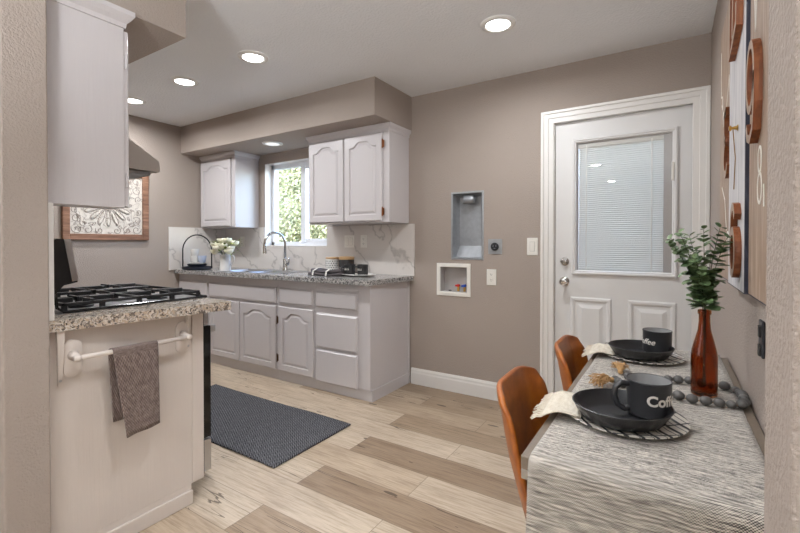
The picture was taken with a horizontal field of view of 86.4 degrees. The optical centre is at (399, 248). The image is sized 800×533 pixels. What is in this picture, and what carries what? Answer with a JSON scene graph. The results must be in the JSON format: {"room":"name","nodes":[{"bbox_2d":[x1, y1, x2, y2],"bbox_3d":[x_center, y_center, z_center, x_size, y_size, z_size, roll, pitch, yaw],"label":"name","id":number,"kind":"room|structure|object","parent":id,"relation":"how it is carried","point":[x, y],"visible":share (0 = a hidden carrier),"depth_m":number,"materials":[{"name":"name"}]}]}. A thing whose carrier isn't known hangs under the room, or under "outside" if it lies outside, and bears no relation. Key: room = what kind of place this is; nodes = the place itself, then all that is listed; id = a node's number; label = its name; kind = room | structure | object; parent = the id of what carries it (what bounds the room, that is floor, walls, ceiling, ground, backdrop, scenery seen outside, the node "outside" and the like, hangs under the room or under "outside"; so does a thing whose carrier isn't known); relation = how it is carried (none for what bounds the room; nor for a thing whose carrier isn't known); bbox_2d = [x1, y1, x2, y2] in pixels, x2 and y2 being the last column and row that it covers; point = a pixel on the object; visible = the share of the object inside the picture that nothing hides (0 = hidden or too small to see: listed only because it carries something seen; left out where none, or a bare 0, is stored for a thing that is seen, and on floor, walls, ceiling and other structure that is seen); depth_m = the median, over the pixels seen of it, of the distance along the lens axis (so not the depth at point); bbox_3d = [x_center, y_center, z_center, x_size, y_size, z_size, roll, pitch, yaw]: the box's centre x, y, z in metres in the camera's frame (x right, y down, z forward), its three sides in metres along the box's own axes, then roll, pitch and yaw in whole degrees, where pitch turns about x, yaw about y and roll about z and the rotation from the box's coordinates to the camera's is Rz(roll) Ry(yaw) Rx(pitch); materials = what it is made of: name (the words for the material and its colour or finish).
{"room":"kitchen","nodes":[
{"label":"kitchen","id":0,"kind":"room"},
{"bbox_2d":[0,0,50,532],"bbox_3d":[-2.350,-0.052,2.125,2.612,2.440,0.125,0,1,33],"label":"wall","id":1,"kind":"structure","parent":0,"point":[25,453],"depth_m":1.42,"materials":[{"name":"beige paint"}]},
{"bbox_2d":[48,203,53,320],"bbox_3d":[-1.235,0.047,1.500,0.028,0.416,0.019,0,1,33],"label":"trim","id":2,"kind":"structure","parent":1,"relation":"attached to","point":[50,205],"depth_m":1.49,"materials":[{"name":"white wood"}]},
{"bbox_2d":[46,0,134,208],"bbox_3d":[-1.218,-0.558,1.647,0.157,0.790,0.295,0,1,33],"label":"upper cabinet","id":3,"kind":"object","parent":1,"relation":"attached to","point":[88,121],"visible":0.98,"depth_m":1.61,"materials":[{"name":"white paint"}]},
{"bbox_2d":[53,115,201,290],"bbox_3d":[-4.061,-0.050,2.010,0.150,2.440,7.221,0,1,33],"label":"wall","id":4,"kind":"structure","parent":0,"point":[174,191],"depth_m":4.33,"materials":[{"name":"beige paint"}]},
{"bbox_2d":[61,176,148,239],"bbox_3d":[-2.710,-0.412,3.955,0.029,0.669,0.716,0,1,33],"label":"carved wall panel","id":5,"kind":"object","parent":4,"relation":"attached to","point":[131,222],"visible":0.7,"depth_m":4.00,"materials":[{"name":"brown wood"}]},
{"bbox_2d":[106,0,185,63],"bbox_3d":[-2.195,-1.119,2.402,2.562,0.312,0.528,0,1,33],"label":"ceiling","id":6,"kind":"structure","parent":0,"point":[156,25],"depth_m":1.89,"materials":[{"name":"beige paint"}]},
{"bbox_2d":[181,76,411,156],"bbox_3d":[-1.122,-1.152,4.088,2.556,0.283,0.536,0,1,33],"label":"soffit","id":7,"kind":"structure","parent":0,"point":[368,101],"depth_m":3.63,"materials":[{"name":"beige paint"}]},
{"bbox_2d":[262,141,282,145],"bbox_3d":[-1.225,-1.004,4.092,0.196,0.012,0.196,0,1,33],"label":"recessed light","id":8,"kind":"object","parent":7,"relation":"in","point":[268,143],"visible":1,"depth_m":4.07,"materials":[{"name":"white plastic"}]},
{"bbox_2d":[138,363,525,532],"bbox_3d":[-1.129,1.185,0.669,9.880,0.001,6.709,0,1,33],"label":"floor","id":9,"kind":"structure","parent":0,"point":[415,458],"depth_m":2.19,"materials":[{"name":"brown wood"}]},
{"bbox_2d":[49,313,203,532],"bbox_3d":[-1.131,0.732,1.785,0.149,0.878,0.596,0,1,33],"label":"base cabinet","id":10,"kind":"object","parent":9,"relation":"on","point":[103,480],"depth_m":1.70,"materials":[{"name":"white wood"}]},
{"bbox_2d":[63,322,192,376],"bbox_3d":[-1.067,0.401,1.724,0.064,0.140,0.475,0,1,33],"label":"towel bar","id":11,"kind":"object","parent":10,"relation":"attached to","point":[73,357],"visible":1,"depth_m":1.57,"materials":[{"name":"white plastic"}]},
{"bbox_2d":[67,350,81,361],"bbox_3d":[-1.175,0.391,1.547,0.055,0.039,0.040,0,1,33],"label":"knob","id":12,"kind":"object","parent":11,"relation":"attached to","point":[72,355],"depth_m":1.54,"materials":[{"name":"white plastic"}]},
{"bbox_2d":[108,340,159,437],"bbox_3d":[-1.056,0.558,1.698,0.049,0.355,0.175,0,1,33],"label":"hand towel","id":13,"kind":"object","parent":11,"relation":"hanging from","point":[133,368],"visible":1,"depth_m":1.69,"materials":[{"name":"brown fabric"}]},
{"bbox_2d":[179,330,190,339],"bbox_3d":[-0.952,0.387,1.897,0.055,0.039,0.040,0,1,33],"label":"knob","id":14,"kind":"object","parent":11,"relation":"attached to","point":[183,334],"depth_m":1.89,"materials":[{"name":"white plastic"}]},
{"bbox_2d":[49,298,230,332],"bbox_3d":[-1.073,0.272,1.799,0.226,0.040,0.691,0,1,33],"label":"countertop","id":15,"kind":"structure","parent":10,"relation":"on","point":[113,316],"depth_m":1.73,"materials":[{"name":"grey stone"}]},
{"bbox_2d":[54,239,214,470],"bbox_3d":[-1.467,0.548,2.108,0.763,1.182,0.751,0,1,33],"label":"gas range","id":16,"kind":"object","parent":9,"relation":"on","point":[87,298],"visible":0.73,"depth_m":2.02,"materials":[{"name":"black metal"}]},
{"bbox_2d":[54,289,207,314],"bbox_3d":[-1.467,0.255,2.104,0.762,0.016,0.637,0,1,33],"label":"cooktop","id":17,"kind":"object","parent":16,"relation":"in","point":[126,303],"depth_m":1.91,"materials":[{"name":"black metal"}]},
{"bbox_2d":[179,274,208,324],"bbox_3d":[-1.990,0.700,4.628,0.530,0.879,0.568,0,1,33],"label":"base cabinet","id":18,"kind":"object","parent":9,"relation":"on","point":[186,281],"visible":0.04,"depth_m":4.36,"materials":[{"name":"white paint"}]},
{"bbox_2d":[209,276,279,378],"bbox_3d":[-1.343,0.705,4.215,1.003,0.879,0.568,0,1,33],"label":"base cabinet","id":19,"kind":"object","parent":9,"relation":"on","point":[244,337],"visible":0.62,"depth_m":3.93,"materials":[{"name":"white paint"}]},
{"bbox_2d":[175,267,412,285],"bbox_3d":[-1.131,0.246,4.054,2.569,0.039,0.603,0,1,33],"label":"countertop","id":20,"kind":"structure","parent":19,"relation":"on","point":[378,279],"depth_m":3.54,"materials":[{"name":"grey stone"}]},
{"bbox_2d":[182,234,212,269],"bbox_3d":[-2.147,0.035,4.509,0.300,0.370,0.300,0,1,33],"label":"serving stand","id":21,"kind":"object","parent":20,"relation":"on","point":[211,266],"visible":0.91,"depth_m":4.49,"materials":[{"name":"metal"}]},
{"bbox_2d":[187,264,206,266],"bbox_3d":[-2.147,0.186,4.510,0.200,0.046,0.200,0,1,33],"label":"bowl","id":22,"kind":"object","parent":21,"relation":"on","point":[189,265],"visible":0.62,"depth_m":4.43,"materials":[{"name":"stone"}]},
{"bbox_3d":[-2.147,0.172,4.510,0.170,0.046,0.170,0,1,33],"label":"saucer","id":23,"kind":"object","parent":22,"relation":"on","visible":0},
{"bbox_2d":[190,256,197,262],"bbox_3d":[-2.179,0.112,4.523,0.088,0.072,0.102,0,1,-21],"label":"cup","id":24,"kind":"object","parent":23,"relation":"on","point":[194,259],"visible":0.88,"depth_m":4.48,"materials":[{"name":"white ceramic"}]},
{"bbox_2d":[190,249,198,255],"bbox_3d":[-2.177,0.039,4.521,0.088,0.072,0.102,0,1,-21],"label":"cup","id":25,"kind":"object","parent":24,"relation":"on","point":[194,252],"visible":1,"depth_m":4.48,"materials":[{"name":"white ceramic"}]},
{"bbox_2d":[198,256,206,262],"bbox_3d":[-2.094,0.113,4.507,0.088,0.072,0.102,0,1,-21],"label":"cup","id":26,"kind":"object","parent":23,"relation":"on","point":[201,259],"visible":1,"depth_m":4.47,"materials":[{"name":"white ceramic"}]},
{"bbox_2d":[182,266,212,269],"bbox_3d":[-2.147,0.206,4.510,0.300,0.029,0.300,0,1,33],"label":"tray","id":27,"kind":"object","parent":21,"relation":"on","point":[185,267],"depth_m":4.39,"materials":[{"name":"metal"}]},
{"bbox_2d":[219,254,234,270],"bbox_3d":[-1.749,0.141,4.291,0.154,0.165,0.112,0,1,33],"label":"pitcher","id":28,"kind":"object","parent":20,"relation":"on","point":[225,259],"visible":0.97,"depth_m":4.26,"materials":[{"name":"white ceramic"}]},
{"bbox_2d":[208,238,240,254],"bbox_3d":[-1.765,0.047,4.308,0.361,0.315,0.354,0,1,33],"label":"flower bouquet","id":29,"kind":"object","parent":28,"relation":"in","point":[222,243],"visible":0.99,"depth_m":4.22,"materials":[{"name":"white plant"}]},
{"bbox_2d":[224,269,305,273],"bbox_3d":[-1.363,0.311,4.206,0.788,0.178,0.442,0,1,33],"label":"sink","id":30,"kind":"object","parent":20,"relation":"in","point":[261,271],"visible":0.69,"depth_m":4.25,"materials":[{"name":"silver metal"}]},
{"bbox_2d":[263,231,289,270],"bbox_3d":[-1.224,0.026,4.187,0.269,0.390,0.100,0,1,-35],"label":"kitchen faucet","id":31,"kind":"object","parent":20,"relation":"on","point":[285,264],"visible":1,"depth_m":4.22,"materials":[{"name":"silver metal"}]},
{"bbox_2d":[308,267,344,275],"bbox_3d":[-0.624,0.197,3.671,0.350,0.068,0.206,0,1,33],"label":"folded cloth","id":32,"kind":"object","parent":20,"relation":"on","point":[321,271],"visible":0.93,"depth_m":3.60,"materials":[{"name":"grey fabric"}]},
{"bbox_2d":[326,257,338,269],"bbox_3d":[-0.621,0.153,3.927,0.130,0.150,0.130,0,1,33],"label":"canister","id":33,"kind":"object","parent":20,"relation":"on","point":[331,262],"visible":0.56,"depth_m":3.87,"materials":[{"name":"white ceramic"}]},
{"bbox_2d":[339,256,353,268],"bbox_3d":[-0.485,0.151,3.870,0.138,0.156,0.138,0,1,33],"label":"canister","id":34,"kind":"object","parent":20,"relation":"on","point":[343,260],"visible":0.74,"depth_m":3.81,"materials":[{"name":"grey ceramic"}]},
{"bbox_2d":[342,273,376,276],"bbox_3d":[-0.350,0.222,3.590,0.338,0.019,0.243,0,1,33],"label":"oval tray","id":35,"kind":"object","parent":20,"relation":"on","point":[369,274],"visible":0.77,"depth_m":3.52,"materials":[{"name":"white ceramic"}]},
{"bbox_2d":[341,264,354,274],"bbox_3d":[-0.433,0.178,3.599,0.094,0.088,0.126,0,1,33],"label":"cup","id":36,"kind":"object","parent":35,"relation":"on","point":[349,268],"visible":0.96,"depth_m":3.57,"materials":[{"name":"black ceramic"}]},
{"bbox_2d":[353,264,367,274],"bbox_3d":[-0.321,0.179,3.551,0.094,0.088,0.126,0,1,33],"label":"cup","id":37,"kind":"object","parent":35,"relation":"on","point":[362,269],"visible":0.97,"depth_m":3.53,"materials":[{"name":"black ceramic"}]},
{"bbox_2d":[209,384,350,467],"bbox_3d":[-1.107,1.151,2.914,1.452,0.013,0.641,0,1,33],"label":"floor mat","id":38,"kind":"object","parent":9,"relation":"on","point":[270,433],"visible":0.73,"depth_m":2.75,"materials":[{"name":"grey fabric"}]},
{"bbox_2d":[276,280,316,388],"bbox_3d":[-0.738,0.709,3.827,0.446,0.879,0.571,0,1,33],"label":"base cabinet","id":39,"kind":"object","parent":9,"relation":"on","point":[296,318],"visible":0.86,"depth_m":3.58,"materials":[{"name":"white paint"}]},
{"bbox_2d":[316,281,409,401],"bbox_3d":[-0.307,0.713,3.555,0.570,0.880,0.567,0,1,33],"label":"base cabinet","id":40,"kind":"object","parent":9,"relation":"on","point":[363,332],"visible":0.88,"depth_m":3.34,"materials":[{"name":"white paint"}]},
{"bbox_2d":[496,366,550,517],"bbox_3d":[0.512,0.772,1.123,0.472,0.820,0.360,0,1,33],"label":"dining chair","id":41,"kind":"object","parent":9,"relation":"on","point":[522,388],"visible":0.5,"depth_m":1.22,"materials":[{"name":"brown wood"}]},
{"bbox_2d":[554,335,587,390],"bbox_3d":[0.833,0.767,1.573,0.472,0.820,0.360,0,1,33],"label":"dining chair","id":42,"kind":"object","parent":9,"relation":"on","point":[569,349],"visible":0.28,"depth_m":1.70,"materials":[{"name":"brown wood"}]},
{"bbox_2d":[521,353,764,479],"bbox_3d":[0.767,0.805,1.286,0.454,0.744,1.192,0,1,33],"label":"dining table","id":43,"kind":"object","parent":9,"relation":"on","point":[756,429],"visible":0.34,"depth_m":1.05,"materials":[{"name":"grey wood"}]},
{"bbox_2d":[526,342,764,532],"bbox_3d":[0.770,0.629,1.293,0.421,0.402,1.235,0,1,33],"label":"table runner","id":44,"kind":"object","parent":43,"relation":"on","point":[582,478],"visible":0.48,"depth_m":0.85,"materials":[{"name":"grey fabric"}]},
{"bbox_2d":[570,412,690,438],"bbox_3d":[0.568,0.424,1.080,0.280,0.012,0.280,0,1,33],"label":"dinner plate","id":45,"kind":"object","parent":44,"relation":"on","point":[678,425],"visible":0.39,"depth_m":0.99,"materials":[{"name":"ceramic"}]},
{"bbox_2d":[530,390,581,419],"bbox_3d":[0.424,0.417,1.128,0.122,0.030,0.212,0,1,33],"label":"napkin","id":46,"kind":"object","parent":45,"relation":"on","point":[559,401],"visible":0.89,"depth_m":1.11,"materials":[{"name":"beige fabric"}]},
{"bbox_2d":[572,388,674,431],"bbox_3d":[0.543,0.398,1.046,0.221,0.040,0.219,0,1,33],"label":"serving dish","id":47,"kind":"object","parent":45,"relation":"on","point":[596,405],"visible":0.76,"depth_m":1.04,"materials":[{"name":"black ceramic"}]},
{"bbox_2d":[611,373,672,419],"bbox_3d":[0.606,0.368,1.067,0.131,0.088,0.102,0,1,33],"label":"mug","id":48,"kind":"object","parent":47,"relation":"on","point":[649,396],"visible":0.98,"depth_m":1.03,"materials":[{"name":"black ceramic"}]},
{"bbox_2d":[605,353,684,364],"bbox_3d":[0.945,0.418,1.662,0.280,0.012,0.280,0,1,33],"label":"dinner plate","id":49,"kind":"object","parent":44,"relation":"on","point":[674,358],"visible":0.44,"depth_m":1.58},
{"bbox_2d":[582,343,614,356],"bbox_3d":[0.802,0.411,1.714,0.125,0.030,0.208,0,1,33],"label":"napkin","id":50,"kind":"object","parent":49,"relation":"on","point":[598,347],"visible":0.94,"depth_m":1.69,"materials":[{"name":"beige fabric"}]},
{"bbox_2d":[608,339,674,360],"bbox_3d":[0.922,0.392,1.632,0.221,0.040,0.219,0,1,33],"label":"serving dish","id":51,"kind":"object","parent":49,"relation":"on","point":[626,348],"visible":0.89,"depth_m":1.59,"materials":[{"name":"black ceramic"}]},
{"bbox_2d":[642,327,672,351],"bbox_3d":[1.013,0.361,1.667,0.128,0.088,0.102,0,1,-33],"label":"mug","id":52,"kind":"object","parent":51,"relation":"in","point":[654,339],"visible":0.94,"depth_m":1.62,"materials":[{"name":"black ceramic"}]},
{"bbox_2d":[588,361,750,408],"bbox_3d":[0.820,0.411,1.320,0.406,0.034,0.282,0,1,33],"label":"bead garland","id":53,"kind":"object","parent":44,"relation":"on","point":[743,402],"visible":0.77,"depth_m":1.24,"materials":[{"name":"wood"}]},
{"bbox_2d":[690,309,717,397],"bbox_3d":[0.891,0.304,1.247,0.066,0.250,0.066,0,1,33],"label":"bottle","id":54,"kind":"object","parent":44,"relation":"on","point":[704,355],"visible":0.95,"depth_m":1.23,"materials":[{"name":"brown glass"}]},
{"bbox_2d":[664,234,710,308],"bbox_3d":[0.839,0.177,1.246,0.127,0.442,0.076,0,1,-2],"label":"eucalyptus sprig","id":55,"kind":"object","parent":54,"relation":"in","point":[670,242],"visible":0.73,"depth_m":1.25,"materials":[{"name":"green plant"}]},
{"bbox_2d":[674,228,716,309],"bbox_3d":[0.851,0.171,1.235,0.130,0.457,0.059,0,1,-11],"label":"eucalyptus sprig","id":56,"kind":"object","parent":54,"relation":"in","point":[682,241],"visible":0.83,"depth_m":1.24,"materials":[{"name":"green plant"}]},
{"bbox_2d":[682,232,719,309],"bbox_3d":[0.881,0.174,1.250,0.064,0.448,0.092,0,1,-29],"label":"eucalyptus sprig","id":57,"kind":"object","parent":54,"relation":"in","point":[691,243],"visible":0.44,"depth_m":1.26,"materials":[{"name":"green plant"}]},
{"bbox_2d":[687,253,720,310],"bbox_3d":[0.858,0.206,1.229,0.095,0.385,0.084,0,1,-20],"label":"eucalyptus sprig","id":58,"kind":"object","parent":54,"relation":"in","point":[700,271],"visible":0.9,"depth_m":1.22,"materials":[{"name":"green plant"}]},
{"bbox_2d":[692,225,719,309],"bbox_3d":[0.888,0.166,1.240,0.075,0.466,0.066,0,1,-1],"label":"eucalyptus sprig","id":59,"kind":"object","parent":54,"relation":"in","point":[705,240],"visible":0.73,"depth_m":1.23,"materials":[{"name":"green plant"}]},
{"bbox_2d":[692,232,732,306],"bbox_3d":[0.906,0.175,1.238,0.100,0.447,0.065,0,1,-1],"label":"eucalyptus sprig","id":60,"kind":"object","parent":54,"relation":"in","point":[714,271],"visible":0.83,"depth_m":1.23,"materials":[{"name":"green plant"}]},
{"bbox_2d":[704,222,726,308],"bbox_3d":[0.911,0.161,1.252,0.082,0.475,0.083,0,1,33],"label":"eucalyptus sprig","id":61,"kind":"object","parent":54,"relation":"in","point":[716,223],"visible":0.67,"depth_m":1.24,"materials":[{"name":"green plant"}]},
{"bbox_2d":[128,0,717,126],"bbox_3d":[-1.015,-1.310,0.142,7.280,0.120,7.371,0,1,33],"label":"ceiling","id":62,"kind":"structure","parent":0,"point":[416,47],"depth_m":2.67,"materials":[{"name":"paint"}]},
{"bbox_2d":[128,96,145,104],"bbox_3d":[-2.320,-1.283,3.703,0.196,0.012,0.196,0,1,33],"label":"recessed light","id":63,"kind":"object","parent":62,"relation":"in","point":[132,100],"visible":0.76,"depth_m":3.71,"materials":[{"name":"white"}]},
{"bbox_2d":[170,76,198,86],"bbox_3d":[-1.653,-1.278,3.269,0.196,0.012,0.196,0,1,33],"label":"recessed light","id":64,"kind":"object","parent":62,"relation":"in","point":[183,81],"visible":1,"depth_m":3.25,"materials":[{"name":"white plastic"}]},
{"bbox_2d":[237,50,267,63],"bbox_3d":[-0.982,-1.273,2.845,0.196,0.012,0.196,0,1,33],"label":"recessed light","id":65,"kind":"object","parent":62,"relation":"in","point":[254,57],"visible":1,"depth_m":2.83,"materials":[{"name":"white plastic"}]},
{"bbox_2d":[480,15,515,32],"bbox_3d":[0.556,-1.269,2.418,0.196,0.012,0.196,0,1,33],"label":"recessed light","id":66,"kind":"object","parent":62,"relation":"in","point":[497,23],"visible":1,"depth_m":2.40,"materials":[{"name":"white plastic"}]},
{"bbox_2d":[259,32,711,382],"bbox_3d":[-0.065,-0.071,3.838,4.920,2.440,0.160,0,1,33],"label":"wall","id":67,"kind":"structure","parent":0,"point":[486,135],"depth_m":3.24,"materials":[{"name":"beige paint"}]},
{"bbox_2d":[199,150,259,228],"bbox_3d":[-1.882,-0.621,4.703,0.618,0.789,0.324,0,1,33],"label":"upper cabinet","id":68,"kind":"object","parent":67,"relation":"attached to","point":[229,180],"visible":1,"depth_m":4.56,"materials":[{"name":"white paint"}]},
{"bbox_2d":[168,224,414,275],"bbox_3d":[-1.146,0.004,4.034,2.588,0.457,0.674,0,1,33],"label":"backsplash","id":69,"kind":"structure","parent":67,"relation":"attached to","point":[390,250],"depth_m":4.26,"materials":[{"name":"white stone"}]},
{"bbox_2d":[240,237,244,246],"bbox_3d":[-1.786,-0.077,4.822,0.072,0.114,0.009,0,1,33],"label":"wall outlet","id":70,"kind":"object","parent":69,"relation":"attached to","point":[242,239],"visible":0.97,"depth_m":4.81,"materials":[{"name":"white plastic"}]},
{"bbox_2d":[344,235,353,247],"bbox_3d":[-0.476,-0.065,3.985,0.116,0.114,0.010,0,1,33],"label":"light switch","id":71,"kind":"object","parent":69,"relation":"attached to","point":[348,239],"visible":1,"depth_m":3.98,"materials":[{"name":"white plastic"}]},
{"bbox_2d":[361,235,366,247],"bbox_3d":[-0.332,-0.065,3.894,0.072,0.114,0.009,0,1,33],"label":"wall outlet","id":72,"kind":"object","parent":69,"relation":"attached to","point":[363,237],"visible":1,"depth_m":3.89,"materials":[{"name":"white plastic"}]},
{"bbox_2d":[265,158,326,246],"bbox_3d":[-1.050,-0.467,4.444,0.902,0.891,0.161,0,1,33],"label":"window","id":73,"kind":"structure","parent":67,"relation":"in","point":[271,170],"depth_m":4.58,"materials":[{"name":"white plastic"}]},
{"bbox_2d":[306,122,410,225],"bbox_3d":[-0.378,-0.610,3.744,0.920,0.789,0.324,0,1,33],"label":"upper cabinet","id":74,"kind":"object","parent":67,"relation":"attached to","point":[360,175],"visible":1,"depth_m":3.56,"materials":[{"name":"white paint"}]},
{"bbox_2d":[437,263,470,296],"bbox_3d":[0.448,0.250,3.456,0.296,0.263,0.079,0,1,33],"label":"washer supply box","id":75,"kind":"object","parent":67,"relation":"attached to","point":[453,279],"visible":1,"depth_m":3.48,"materials":[{"name":"white plastic"}]},
{"bbox_2d":[411,367,497,400],"bbox_3d":[0.553,1.088,3.353,1.082,0.134,0.016,0,1,33],"label":"baseboard","id":76,"kind":"structure","parent":67,"relation":"attached to","point":[438,380],"depth_m":3.42,"materials":[{"name":"white wood"}]},
{"bbox_2d":[451,190,483,259],"bbox_3d":[0.552,-0.181,3.397,0.277,0.540,0.094,0,1,33],"label":"dryer vent box","id":77,"kind":"object","parent":67,"relation":"attached to","point":[467,207],"visible":1,"depth_m":3.43,"materials":[{"name":"metal"}]},
{"bbox_2d":[487,269,495,284],"bbox_3d":[0.698,0.220,3.253,0.076,0.122,0.009,0,1,33],"label":"wall outlet","id":78,"kind":"object","parent":67,"relation":"attached to","point":[491,273],"visible":1,"depth_m":3.25,"materials":[{"name":"white plastic"}]},
{"bbox_2d":[488,239,501,253],"bbox_3d":[0.720,-0.014,3.232,0.110,0.115,0.017,0,1,33],"label":"socket","id":79,"kind":"object","parent":67,"relation":"attached to","point":[494,245],"visible":1,"depth_m":3.23,"materials":[{"name":"plastic"}]},
{"bbox_2d":[491,243,498,250],"bbox_3d":[0.719,-0.014,3.230,0.062,0.062,0.011,0,1,33],"label":"receptacle","id":80,"kind":"object","parent":79,"relation":"attached to","point":[494,246],"depth_m":3.23,"materials":[{"name":"black plastic"}]},
{"bbox_2d":[527,238,537,254],"bbox_3d":[0.959,-0.014,3.084,0.078,0.126,0.010,0,1,33],"label":"light switch","id":81,"kind":"object","parent":67,"relation":"attached to","point":[532,243],"visible":1,"depth_m":3.08,"materials":[{"name":"white plastic"}]},
{"bbox_2d":[555,105,692,391],"bbox_3d":[1.439,0.137,2.796,0.814,2.025,0.115,0,1,33],"label":"door","id":82,"kind":"structure","parent":67,"relation":"in","point":[624,182],"depth_m":2.80,"materials":[{"name":"white paint"}]},
{"bbox_2d":[579,135,663,272],"bbox_3d":[1.453,-0.281,2.822,0.507,0.866,0.016,0,1,33],"label":"blind","id":83,"kind":"object","parent":82,"relation":"attached to","point":[621,179],"depth_m":2.81,"materials":[{"name":"white plastic"}]},
{"bbox_2d":[540,85,710,393],"bbox_3d":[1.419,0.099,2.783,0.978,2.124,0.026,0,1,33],"label":"trim","id":84,"kind":"structure","parent":67,"relation":"attached to","point":[700,97],"depth_m":2.81,"materials":[{"name":"white wood"}]},
{"bbox_2d":[710,0,765,435],"bbox_3d":[1.222,-0.044,1.421,0.150,2.440,2.531,0,1,33],"label":"wall","id":85,"kind":"structure","parent":0,"point":[734,328],"depth_m":1.67,"materials":[{"name":"beige paint"}]},
{"bbox_2d":[719,5,729,280],"bbox_3d":[1.247,-0.395,1.629,0.034,1.023,0.460,0,1,33],"label":"board","id":86,"kind":"object","parent":85,"relation":"attached to","point":[725,64],"visible":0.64,"depth_m":1.63,"materials":[{"name":"brown wood"}]},
{"bbox_2d":[728,0,750,293],"bbox_3d":[1.023,-0.391,1.291,0.049,1.023,0.373,0,1,33],"label":"board","id":87,"kind":"object","parent":85,"relation":"attached to","point":[739,10],"visible":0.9,"depth_m":1.20,"materials":[{"name":"white wood"}]},
{"bbox_2d":[746,0,768,305],"bbox_3d":[0.829,-0.387,0.974,0.034,1.023,0.368,0,1,33],"label":"board","id":88,"kind":"object","parent":85,"relation":"attached to","point":[757,56],"visible":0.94,"depth_m":0.98,"materials":[{"name":"brown wood"}]},
{"bbox_2d":[757,319,764,358],"bbox_3d":[0.882,0.221,1.041,0.010,0.090,0.050,0,1,33],"label":"wall outlet","id":89,"kind":"object","parent":85,"relation":"attached to","point":[761,327],"visible":1,"depth_m":1.02,"materials":[{"name":"black plastic"}]},
{"bbox_2d":[757,325,760,356],"bbox_3d":[0.880,0.225,1.043,0.003,0.074,0.024,0,1,33],"label":"receptacle","id":90,"kind":"object","parent":89,"relation":"attached to","point":[759,326],"depth_m":1.04,"materials":[{"name":"black plastic"}]},
{"bbox_2d":[764,0,799,532],"bbox_3d":[1.394,-0.025,-0.264,2.466,2.440,0.125,0,1,33],"label":"wall","id":91,"kind":"structure","parent":0,"point":[782,365],"depth_m":0.38,"materials":[{"name":"beige paint"}]},
{"label":"outside","id":92,"kind":"structure","parent":0,"visible":0},
{"bbox_3d":[2.003,1.280,7.800,13.000,0.150,8.719,0,1,33],"label":"ground","id":93,"kind":"structure","parent":92,"visible":0},
{"bbox_2d":[278,167,326,241],"bbox_3d":[-1.720,-0.247,8.084,5.204,2.966,1.740,0,1,33],"label":"hedge","id":94,"kind":"object","parent":93,"relation":"on","point":[289,180],"visible":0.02,"depth_m":8.04,"materials":[{"name":"green plant"}]},
{"bbox_3d":[-1.608,-0.742,1.888,0.759,0.426,0.286,0,1,33],"label":"cabinet","id":95,"kind":"object","parent":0,"visible":0},
{"bbox_2d":[129,139,159,178],"bbox_3d":[-1.552,-0.429,1.975,0.753,0.198,0.464,0,1,33],"label":"range hood","id":96,"kind":"object","parent":95,"relation":"attached to","point":[141,163],"visible":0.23,"depth_m":1.91,"materials":[{"name":"grey metal"}]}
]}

